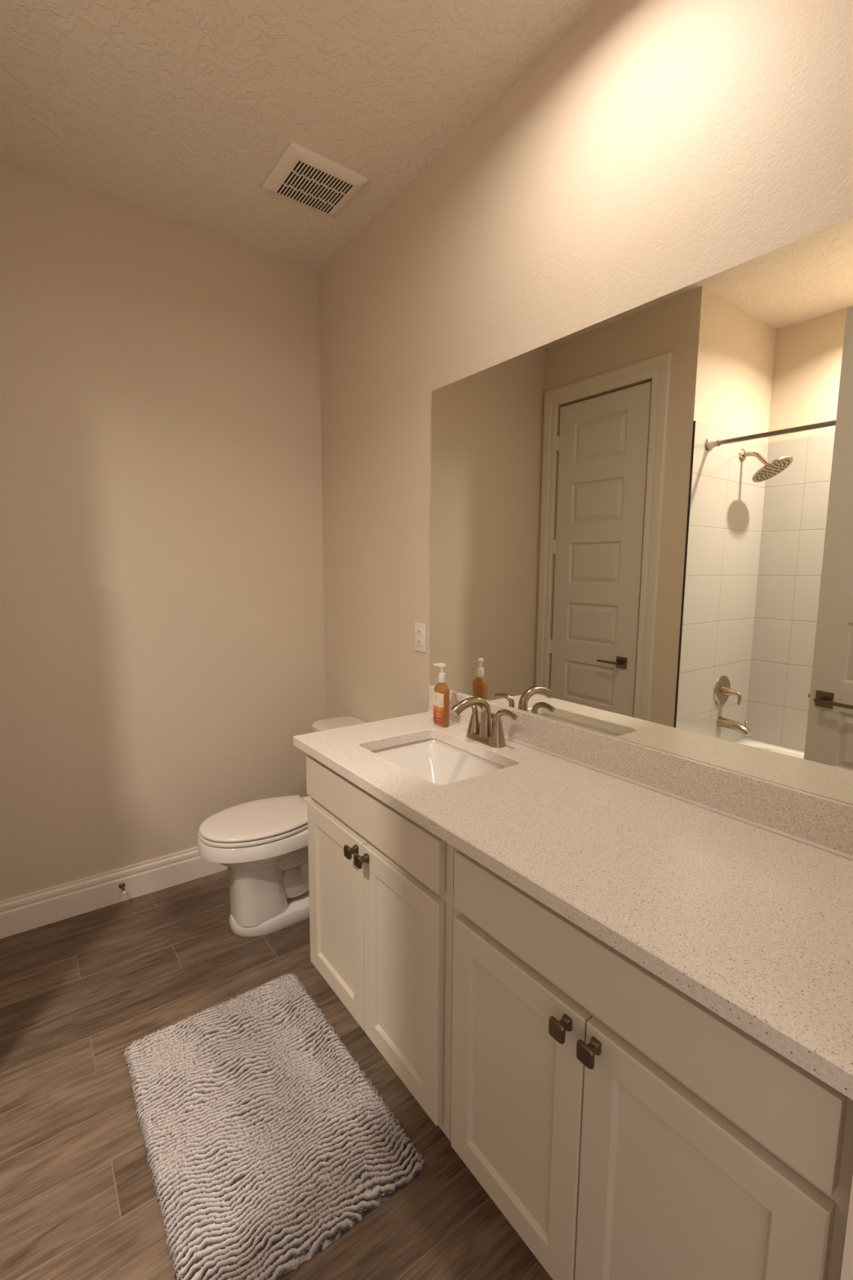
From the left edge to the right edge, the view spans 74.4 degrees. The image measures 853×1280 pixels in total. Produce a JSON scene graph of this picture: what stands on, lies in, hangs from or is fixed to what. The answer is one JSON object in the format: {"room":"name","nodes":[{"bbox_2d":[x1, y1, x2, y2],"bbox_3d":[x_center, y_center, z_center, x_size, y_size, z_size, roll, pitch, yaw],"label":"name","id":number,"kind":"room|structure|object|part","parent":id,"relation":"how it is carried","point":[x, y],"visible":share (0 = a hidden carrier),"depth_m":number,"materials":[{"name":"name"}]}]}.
{"room":"bathroom","nodes":[
{"label":"bathroom","id":0,"kind":"room"},
{"bbox_2d":[0,161,325,900],"bbox_3d":[-1.171,-0.286,2.360,1.767,2.771,0.100,-5,9,-36],"label":"wall","id":1,"kind":"structure","parent":0,"point":[162,636],"depth_m":2.29,"materials":[{"name":"beige paint"}]},
{"bbox_2d":[0,846,226,938],"bbox_3d":[-1.146,1.022,2.481,1.567,0.145,0.014,-5,9,-36],"label":"baseboard","id":2,"kind":"structure","parent":1,"relation":"attached to","point":[34,909],"depth_m":2.32,"materials":[{"name":"beige paint"}]},
{"bbox_2d":[118,882,126,895],"bbox_3d":[-1.264,1.040,2.340,0.023,0.023,0.074,-5,9,-36],"label":"door stop","id":3,"kind":"object","parent":1,"relation":"attached to","point":[122,885],"visible":1,"depth_m":2.35,"materials":[{"name":"grey metal"}]},
{"bbox_2d":[0,869,552,1279],"bbox_3d":[-0.313,1.384,0.589,2.700,0.080,4.300,-5,9,-36],"label":"floor","id":4,"kind":"structure","parent":0,"point":[78,1201],"depth_m":1.48,"materials":[{"name":"brown wood"}]},
{"bbox_2d":[124,973,423,1279],"bbox_3d":[-0.444,1.214,1.486,0.542,0.023,0.797,-5,9,-36],"label":"bath mat","id":5,"kind":"object","parent":4,"relation":"on","point":[266,1141],"visible":1,"depth_m":1.38,"materials":[{"name":"grey fabric"}]},
{"bbox_2d":[197,715,366,937],"bbox_3d":[-0.538,0.757,2.302,0.754,0.724,0.424,-5,9,-36],"label":"toilet","id":6,"kind":"object","parent":4,"relation":"on","point":[262,844],"visible":0.61,"depth_m":2.15,"materials":[{"name":"beige ceramic"}]},
{"bbox_3d":[-0.664,0.718,2.204,0.434,0.013,0.340,-5,9,-36],"label":"seat","id":7,"kind":"part","parent":6,"relation":"part of","materials":[{"name":"beige plastic"}]},
{"bbox_3d":[-0.661,0.698,2.203,0.436,0.018,0.334,-5,9,-36],"label":"lid","id":8,"kind":"part","parent":6,"relation":"part of","materials":[{"name":"beige plastic"}]},
{"bbox_3d":[-0.320,0.399,2.416,0.220,0.040,0.424,-5,9,-36],"label":"tank lid","id":9,"kind":"part","parent":6,"relation":"part of","materials":[{"name":"beige ceramic"}]},
{"bbox_2d":[306,755,453,1139],"bbox_3d":[0.027,0.779,1.687,0.570,0.844,0.725,-5,9,-36],"label":"vanity cabinet","id":10,"kind":"object","parent":4,"relation":"on","point":[381,883],"visible":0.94,"depth_m":1.44,"materials":[{"name":"beige paint"}]},
{"bbox_3d":[-0.271,0.804,1.687,0.020,0.555,0.351,-5,9,-36],"label":"door","id":11,"kind":"part","parent":10,"relation":"part of","materials":[{"name":"beige paint"}]},
{"bbox_3d":[-0.203,0.571,1.521,0.033,0.033,0.032,-5,9,-36],"label":"knob","id":12,"kind":"part","parent":10,"relation":"part of","materials":[{"name":"grey metal"}]},
{"bbox_3d":[-0.169,0.577,1.475,0.033,0.033,0.032,-5,9,-36],"label":"knob","id":13,"kind":"part","parent":10,"relation":"part of","materials":[{"name":"grey metal"}]},
{"bbox_3d":[-0.169,0.462,1.507,0.020,0.125,0.687,-5,9,-36],"label":"drawer","id":14,"kind":"part","parent":10,"relation":"part of","materials":[{"name":"beige paint"}]},
{"bbox_3d":[-0.067,0.841,1.412,0.020,0.555,0.333,-5,9,-36],"label":"door","id":15,"kind":"part","parent":10,"relation":"part of","materials":[{"name":"beige paint"}]},
{"bbox_2d":[449,847,852,1279],"bbox_3d":[0.460,0.857,1.103,0.570,0.844,0.734,-5,9,-36],"label":"vanity cabinet","id":16,"kind":"object","parent":4,"relation":"on","point":[622,1126],"visible":0.94,"depth_m":0.88,"materials":[{"name":"beige paint"}]},
{"bbox_3d":[0.165,0.882,1.100,0.020,0.555,0.341,-5,9,-36],"label":"door","id":17,"kind":"part","parent":16,"relation":"part of","materials":[{"name":"beige paint"}]},
{"bbox_3d":[0.227,0.648,0.942,0.033,0.033,0.032,-5,9,-36],"label":"knob","id":18,"kind":"part","parent":16,"relation":"part of","materials":[{"name":"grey metal"}]},
{"bbox_2d":[293,711,852,1100],"bbox_3d":[0.244,0.381,1.356,0.559,0.032,1.498,-5,9,-36],"label":"countertop","id":19,"kind":"structure","parent":16,"relation":"on","point":[753,924],"depth_m":0.99,"materials":[{"name":"stone"}]},
{"bbox_2d":[370,738,506,785],"bbox_3d":[0.026,0.426,1.646,0.335,0.133,0.457,-5,9,-36],"label":"sink","id":20,"kind":"object","parent":19,"relation":"in","point":[439,762],"visible":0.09,"depth_m":1.79,"materials":[{"name":"beige ceramic"}]},
{"bbox_2d":[433,662,449,727],"bbox_3d":[0.047,0.186,1.903,0.038,0.214,0.062,-5,9,-36],"label":"soap bottle","id":21,"kind":"object","parent":19,"relation":"on","point":[442,692],"visible":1,"depth_m":1.89,"materials":[{"name":"orange plastic"}]},
{"bbox_2d":[435,697,440,705],"bbox_3d":[0.039,0.209,1.903,0.001,0.025,0.026,-5,9,-36],"label":"print","id":22,"kind":"object","parent":21,"relation":"attached to","point":[437,703],"depth_m":1.90},
{"bbox_2d":[449,696,517,747],"bbox_3d":[0.176,0.241,1.741,0.198,0.147,0.196,1,7,6],"label":"faucet","id":23,"kind":"object","parent":19,"relation":"on","point":[482,731],"visible":1,"depth_m":1.71,"materials":[{"name":"silver metal"}]},
{"bbox_3d":[0.138,0.245,1.707,0.161,0.146,0.047,-5,9,-36],"label":"spout","id":24,"kind":"part","parent":23,"relation":"part of","materials":[{"name":"silver metal"}]},
{"bbox_3d":[0.153,0.271,1.787,0.054,0.074,0.054,-5,9,-36],"label":"handle","id":25,"kind":"part","parent":23,"relation":"part of","materials":[{"name":"silver metal"}]},
{"bbox_3d":[0.142,0.211,1.804,0.020,0.045,0.075,-3,8,-25],"label":"lever","id":26,"kind":"part","parent":23,"relation":"part of","materials":[{"name":"silver metal"}]},
{"bbox_3d":[0.208,0.271,1.763,0.013,0.083,0.014,-5,9,-36],"label":"lift rod","id":27,"kind":"part","parent":23,"relation":"part of","materials":[{"name":"silver metal"}]},
{"bbox_3d":[0.215,0.282,1.704,0.054,0.074,0.054,-5,9,-36],"label":"handle","id":28,"kind":"part","parent":23,"relation":"part of","materials":[{"name":"silver metal"}]},
{"bbox_3d":[0.235,0.229,1.671,0.020,0.045,0.086,-5,9,-36],"label":"lever","id":29,"kind":"part","parent":23,"relation":"part of","materials":[{"name":"silver metal"}]},
{"bbox_3d":[0.261,0.654,0.895,0.033,0.033,0.032,-5,9,-36],"label":"knob","id":30,"kind":"part","parent":16,"relation":"part of","materials":[{"name":"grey metal"}]},
{"bbox_3d":[0.369,0.919,0.825,0.020,0.555,0.343,-5,9,-36],"label":"door","id":31,"kind":"part","parent":16,"relation":"part of","materials":[{"name":"beige paint"}]},
{"bbox_2d":[0,0,602,271],"bbox_3d":[-0.750,-1.546,0.923,2.600,0.100,2.625,-5,9,-36],"label":"ceiling","id":32,"kind":"structure","parent":0,"point":[181,112],"depth_m":1.62,"materials":[{"name":"beige paint"}]},
{"bbox_2d":[262,142,368,217],"bbox_3d":[-0.397,-1.622,2.002,0.291,0.019,0.270,-5,9,-36],"label":"exhaust fan","id":33,"kind":"object","parent":32,"relation":"attached to","point":[304,176],"visible":1,"depth_m":1.97,"materials":[{"name":"beige plastic"}]},
{"bbox_2d":[318,0,852,722],"bbox_3d":[0.278,-0.205,1.801,0.100,2.771,2.525,-5,9,-36],"label":"wall","id":34,"kind":"structure","parent":0,"point":[658,148],"depth_m":1.53,"materials":[{"name":"beige paint"}]},
{"bbox_2d":[414,622,426,653],"bbox_3d":[-0.025,-0.010,2.147,0.008,0.110,0.070,-5,9,-36],"label":"wall outlet","id":35,"kind":"object","parent":34,"relation":"attached to","point":[420,628],"visible":1,"depth_m":2.14,"materials":[{"name":"beige plastic"}]},
{"bbox_2d":[416,639,422,646],"bbox_3d":[-0.027,0.011,2.147,0.003,0.028,0.033,-5,9,-36],"label":"receptacle","id":36,"kind":"object","parent":35,"relation":"attached to","point":[419,642],"depth_m":2.15,"materials":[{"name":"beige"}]},
{"bbox_2d":[416,628,422,635],"bbox_3d":[-0.027,-0.029,2.142,0.003,0.028,0.033,-5,9,-36],"label":"receptacle","id":37,"kind":"object","parent":35,"relation":"attached to","point":[419,631],"depth_m":2.14,"materials":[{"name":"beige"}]},
{"bbox_2d":[427,684,852,860],"bbox_3d":[0.459,0.297,1.505,0.026,0.098,1.498,-5,9,-36],"label":"backsplash","id":38,"kind":"structure","parent":34,"relation":"attached to","point":[820,822],"depth_m":1.29,"materials":[{"name":"stone"}]},
{"bbox_2d":[430,217,852,804],"bbox_3d":[0.463,-0.274,1.445,0.010,1.050,1.496,-5,9,-36],"label":"wall mirror","id":39,"kind":"object","parent":34,"relation":"attached to","point":[642,516],"visible":1,"depth_m":1.29,"materials":[{"name":"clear mirror"}]},
{"bbox_3d":[-0.010,0.010,0.108,2.385,2.771,0.115,-5,9,-36],"label":"wall","id":40,"kind":"structure","parent":0,"visible":0},
{"bbox_2d":[840,1176,852,1279],"bbox_3d":[0.120,0.115,0.231,0.954,2.533,0.134,-5,9,-36],"label":"door frame","id":41,"kind":"structure","parent":40,"relation":"attached to","point":[846,1273],"depth_m":0.61,"materials":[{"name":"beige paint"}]}
]}

